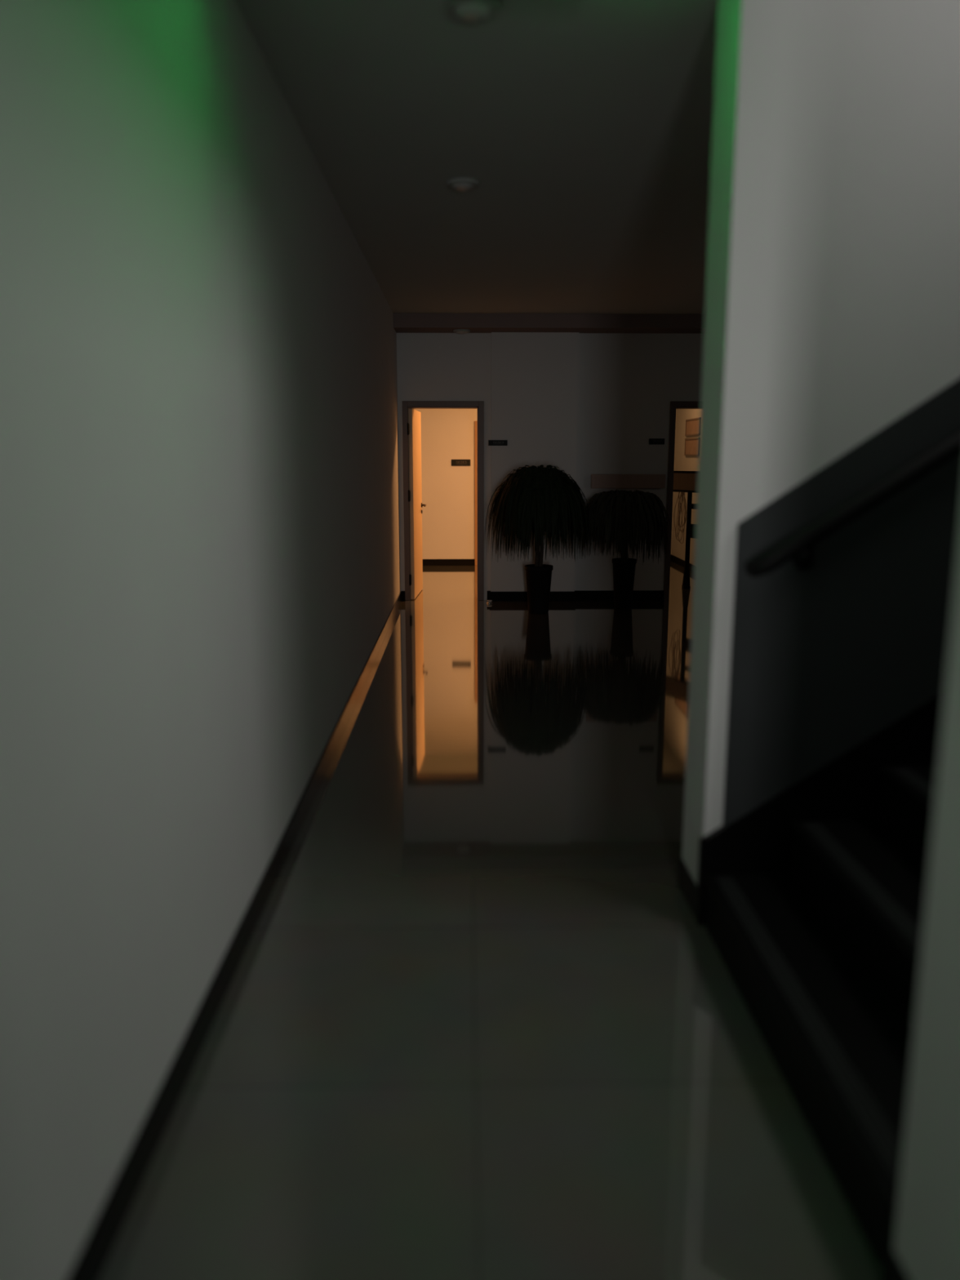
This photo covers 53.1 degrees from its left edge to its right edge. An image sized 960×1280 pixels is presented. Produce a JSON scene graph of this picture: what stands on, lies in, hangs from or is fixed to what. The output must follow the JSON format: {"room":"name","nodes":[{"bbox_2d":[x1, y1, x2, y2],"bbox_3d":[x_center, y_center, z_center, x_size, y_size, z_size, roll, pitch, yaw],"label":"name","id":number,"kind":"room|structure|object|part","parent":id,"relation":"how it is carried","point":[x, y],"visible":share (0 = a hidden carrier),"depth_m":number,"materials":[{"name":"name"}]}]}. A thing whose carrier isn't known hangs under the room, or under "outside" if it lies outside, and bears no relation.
{"room":"office corridor","nodes":[
{"label":"office corridor","id":0,"kind":"room"},
{"bbox_2d":[0,0,400,1279],"bbox_3d":[-0.833,-0.728,4.191,0.150,2.860,12.130,0,11,-1],"label":"wall","id":1,"kind":"structure","parent":0,"point":[200,535],"depth_m":2.10,"materials":[{"name":"paint"}]},
{"bbox_2d":[66,591,401,1279],"bbox_3d":[-0.752,0.627,4.451,0.012,0.100,11.730,0,11,-1],"label":"baseboard","id":2,"kind":"structure","parent":1,"relation":"attached to","point":[94,1255],"depth_m":2.39,"materials":[{"name":"black wood"}]},
{"bbox_2d":[413,408,477,559],"bbox_3d":[-0.251,-2.124,11.773,3.250,2.760,3.270,0,11,-1],"label":"wall","id":3,"kind":"structure","parent":0,"point":[448,491],"depth_m":13.28,"materials":[{"name":"paint"}]},
{"bbox_2d":[422,559,475,565],"bbox_3d":[-0.273,-1.089,13.475,2.950,0.090,0.014,0,11,-1],"label":"baseboard","id":4,"kind":"structure","parent":3,"relation":"attached to","point":[425,562],"depth_m":13.46,"materials":[{"name":"black wood"}]},
{"bbox_2d":[451,459,470,466],"bbox_3d":[-0.263,-2.440,13.217,0.263,0.087,0.014,0,11,-1],"label":"room sign","id":5,"kind":"object","parent":3,"relation":"attached to","point":[454,462],"visible":1,"depth_m":13.21,"materials":[{"name":"plastic"}]},
{"bbox_2d":[474,421,477,565],"bbox_3d":[0.367,-2.018,13.302,0.880,1.980,0.025,0,11,-1],"label":"door","id":6,"kind":"structure","parent":3,"relation":"in","point":[475,422],"depth_m":13.26,"materials":[{"name":"brown wood"}]},
{"bbox_2d":[670,554,693,572],"bbox_3d":[2.105,-0.861,12.278,1.470,0.090,3.720,0,11,-1],"label":"baseboard","id":7,"kind":"structure","parent":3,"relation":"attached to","point":[680,562],"depth_m":13.46,"materials":[{"name":"black wood"}]},
{"bbox_2d":[453,328,470,333],"bbox_3d":[-0.181,-3.045,9.496,0.170,0.036,0.170,0,11,-1],"label":"ceiling lamp","id":8,"kind":"object","parent":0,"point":[455,331],"visible":1,"depth_m":9.45,"materials":[{"name":"white plastic"}]},
{"bbox_2d":[455,331,467,333],"bbox_3d":[-0.181,-3.039,9.497,0.121,0.024,0.121,0,11,-1],"label":"diffuser","id":9,"kind":"object","parent":8,"relation":"attached to","point":[459,332],"depth_m":9.47,"materials":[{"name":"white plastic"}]},
{"bbox_2d":[235,0,717,314],"bbox_3d":[1.887,-2.199,3.951,5.600,0.120,12.130,0,11,-1],"label":"ceiling","id":10,"kind":"structure","parent":0,"point":[584,127],"depth_m":4.17,"materials":[{"name":"paint"}]},
{"bbox_2d":[445,177,479,191],"bbox_3d":[-0.086,-2.291,4.846,0.170,0.036,0.170,0,11,-1],"label":"recessed light","id":11,"kind":"object","parent":10,"relation":"in","point":[462,184],"visible":1,"depth_m":4.80,"materials":[{"name":"white plastic"}]},
{"bbox_2d":[451,182,474,191],"bbox_3d":[-0.086,-2.285,4.847,0.121,0.024,0.121,0,11,-1],"label":"diffuser","id":12,"kind":"object","parent":11,"relation":"attached to","point":[455,186],"depth_m":4.82,"materials":[{"name":"white plastic"}]},
{"bbox_2d":[444,0,500,22],"bbox_3d":[-0.022,-1.927,2.941,0.170,0.036,0.170,0,11,-1],"label":"recessed light","id":13,"kind":"object","parent":10,"relation":"in","point":[464,11],"visible":1,"depth_m":2.92,"materials":[{"name":"white plastic"}]},
{"bbox_2d":[453,1,492,20],"bbox_3d":[-0.022,-1.921,2.942,0.121,0.024,0.121,0,11,-1],"label":"diffuser","id":14,"kind":"object","parent":13,"relation":"attached to","point":[462,11],"depth_m":2.92,"materials":[{"name":"white plastic"}]},
{"bbox_2d":[99,560,881,1279],"bbox_3d":[1.408,0.372,6.455,6.600,0.150,16.300,0,11,-1],"label":"floor","id":15,"kind":"structure","parent":0,"point":[477,1020],"depth_m":2.55,"materials":[{"name":"tile"}]},
{"bbox_2d":[484,464,591,613],"bbox_3d":[0.573,-0.969,9.276,0.991,1.427,1.040,9,14,40],"label":"potted plant","id":16,"kind":"object","parent":15,"relation":"on","point":[533,500],"visible":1,"depth_m":8.95,"materials":[{"name":"brown plant"}]},
{"bbox_3d":[0.573,-0.497,9.383,0.274,0.460,0.274,0,11,-1],"label":"pot","id":17,"kind":"part","parent":16,"relation":"part of","materials":[{"name":"black ceramic"}]},
{"bbox_2d":[579,489,671,608],"bbox_3d":[1.444,-0.910,9.631,0.898,1.178,0.927,0,11,-1],"label":"potted plant","id":18,"kind":"object","parent":15,"relation":"on","point":[628,518],"visible":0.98,"depth_m":9.28,"materials":[{"name":"brown plant"}]},
{"bbox_3d":[1.448,-0.570,9.687,0.244,0.490,0.244,0,11,-1],"label":"pot","id":19,"kind":"part","parent":18,"relation":"part of","materials":[{"name":"black ceramic"}]},
{"bbox_2d":[673,471,697,588],"bbox_3d":[2.518,-1.224,10.848,0.116,1.340,1.087,-6,13,-30],"label":"display rack","id":20,"kind":"object","parent":15,"relation":"on","point":[683,481],"visible":0.38,"depth_m":11.01,"materials":[{"name":"brown wood"}]},
{"bbox_2d":[673,491,686,543],"bbox_3d":[2.311,-1.409,11.092,0.148,0.604,0.074,0,11,-1],"label":"hanging cord","id":21,"kind":"object","parent":20,"relation":"hanging from","point":[683,500],"visible":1,"depth_m":11.08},
{"bbox_3d":[2.397,-1.169,11.063,0.051,1.090,0.052,0,11,-1],"label":"post","id":22,"kind":"part","parent":20,"relation":"part of","materials":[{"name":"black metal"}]},
{"bbox_3d":[2.581,-1.200,10.745,0.025,0.160,0.717,-6,13,-30],"label":"panel","id":23,"kind":"part","parent":20,"relation":"part of","materials":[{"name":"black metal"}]},
{"bbox_2d":[703,766,937,1271],"bbox_3d":[2.595,-0.005,2.264,3.728,2.162,1.404,0,11,-1],"label":"staircase","id":24,"kind":"structure","parent":15,"relation":"on","point":[823,956],"depth_m":2.46,"materials":[{"name":"black stone"}]},
{"bbox_2d":[396,332,703,599],"bbox_3d":[1.802,-1.848,10.060,5.295,2.860,0.260,0,11,-1],"label":"wall","id":25,"kind":"structure","parent":0,"point":[584,405],"depth_m":9.84,"materials":[{"name":"paint"}]},
{"bbox_2d":[402,400,484,600],"bbox_3d":[-0.384,-1.515,10.448,0.837,2.060,0.898,0,11,-1],"label":"door","id":26,"kind":"structure","parent":25,"relation":"in","point":[413,504],"depth_m":10.07,"materials":[{"name":"brown wood"}]},
{"bbox_2d":[488,440,507,445],"bbox_3d":[0.184,-2.024,9.862,0.195,0.056,0.014,0,11,-1],"label":"room sign","id":27,"kind":"object","parent":25,"relation":"attached to","point":[491,442],"visible":1,"depth_m":9.86,"materials":[{"name":"plastic"}]},
{"bbox_2d":[401,590,663,600],"bbox_3d":[1.809,-0.472,10.213,5.283,0.100,0.074,0,11,-1],"label":"baseboard","id":28,"kind":"structure","parent":25,"relation":"attached to","point":[586,594],"depth_m":10.22,"materials":[{"name":"black wood"}]},
{"bbox_2d":[393,313,704,333],"bbox_3d":[1.806,-3.137,9.534,5.295,0.130,0.410,0,11,-1],"label":"ceiling beam","id":29,"kind":"structure","parent":25,"relation":"attached to","point":[402,322],"depth_m":9.32,"materials":[{"name":"paint"}]},
{"bbox_2d":[591,474,666,488],"bbox_3d":[1.536,-1.649,9.979,0.770,0.144,0.085,0,11,-1],"label":"wall rail","id":30,"kind":"object","parent":25,"relation":"attached to","point":[597,481],"visible":1,"depth_m":9.94,"materials":[{"name":"brown wood"}]},
{"bbox_2d":[648,438,664,444],"bbox_3d":[1.831,-2.054,9.942,0.160,0.060,0.014,0,11,-1],"label":"room sign","id":31,"kind":"object","parent":25,"relation":"attached to","point":[651,441],"visible":1,"depth_m":9.94,"materials":[{"name":"plastic"}]},
{"bbox_2d":[663,400,701,599],"bbox_3d":[2.397,-1.460,10.164,0.875,2.060,0.218,0,11,-1],"label":"door frame","id":32,"kind":"structure","parent":25,"relation":"in","point":[674,405],"depth_m":10.00,"materials":[{"name":"brown wood"}]},
{"bbox_2d":[671,408,700,564],"bbox_3d":[2.179,-2.187,12.103,1.620,2.760,3.870,0,11,-1],"label":"wall","id":33,"kind":"structure","parent":0,"point":[682,462],"depth_m":13.40,"materials":[{"name":"paint"}]},
{"bbox_2d":[684,437,699,455],"bbox_3d":[2.818,-2.566,12.758,0.020,0.230,0.800,0,11,-1],"label":"wall picture","id":34,"kind":"object","parent":33,"relation":"attached to","point":[691,445],"visible":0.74,"depth_m":12.77},
{"bbox_2d":[684,417,700,435],"bbox_3d":[2.818,-2.817,12.710,0.020,0.220,0.800,0,11,-1],"label":"wall picture","id":35,"kind":"object","parent":33,"relation":"attached to","point":[692,425],"visible":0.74,"depth_m":12.72},
{"bbox_2d":[681,0,959,885],"bbox_3d":[2.637,-1.563,2.857,3.835,5.000,0.280,0,11,-1],"label":"wall","id":36,"kind":"structure","parent":0,"point":[832,308],"depth_m":2.79,"materials":[{"name":"paint"}]},
{"bbox_2d":[695,690,945,925],"bbox_3d":[2.329,-0.282,2.939,3.238,2.452,0.030,0,11,-1],"label":"trim","id":37,"kind":"structure","parent":36,"relation":"attached to","point":[846,788],"depth_m":3.06,"materials":[{"name":"black wood"}]},
{"bbox_2d":[722,377,959,827],"bbox_3d":[2.365,-0.908,2.824,3.166,3.126,0.022,0,11,-1],"label":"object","id":38,"kind":"structure","parent":36,"relation":"attached to","point":[828,655],"depth_m":2.95,"materials":[{"name":"paint"}]},
{"bbox_2d":[746,429,959,577],"bbox_3d":[2.329,-1.179,2.713,3.062,2.011,0.095,0,11,-1],"label":"handrail","id":39,"kind":"object","parent":36,"relation":"attached to","point":[794,546],"visible":1,"depth_m":2.81,"materials":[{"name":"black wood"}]},
{"bbox_2d":[893,539,959,1279],"bbox_3d":[0.842,0.096,-0.132,0.150,2.860,3.280,0,11,-1],"label":"wall","id":40,"kind":"structure","parent":0,"point":[926,1241],"depth_m":1.56,"materials":[{"name":"paint"}]},
{"bbox_2d":[677,857,909,1279],"bbox_3d":[0.822,1.272,1.069,0.162,0.100,4.800,0,11,-1],"label":"baseboard","id":41,"kind":"structure","parent":40,"relation":"attached to","point":[891,1269],"depth_m":3.16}
]}

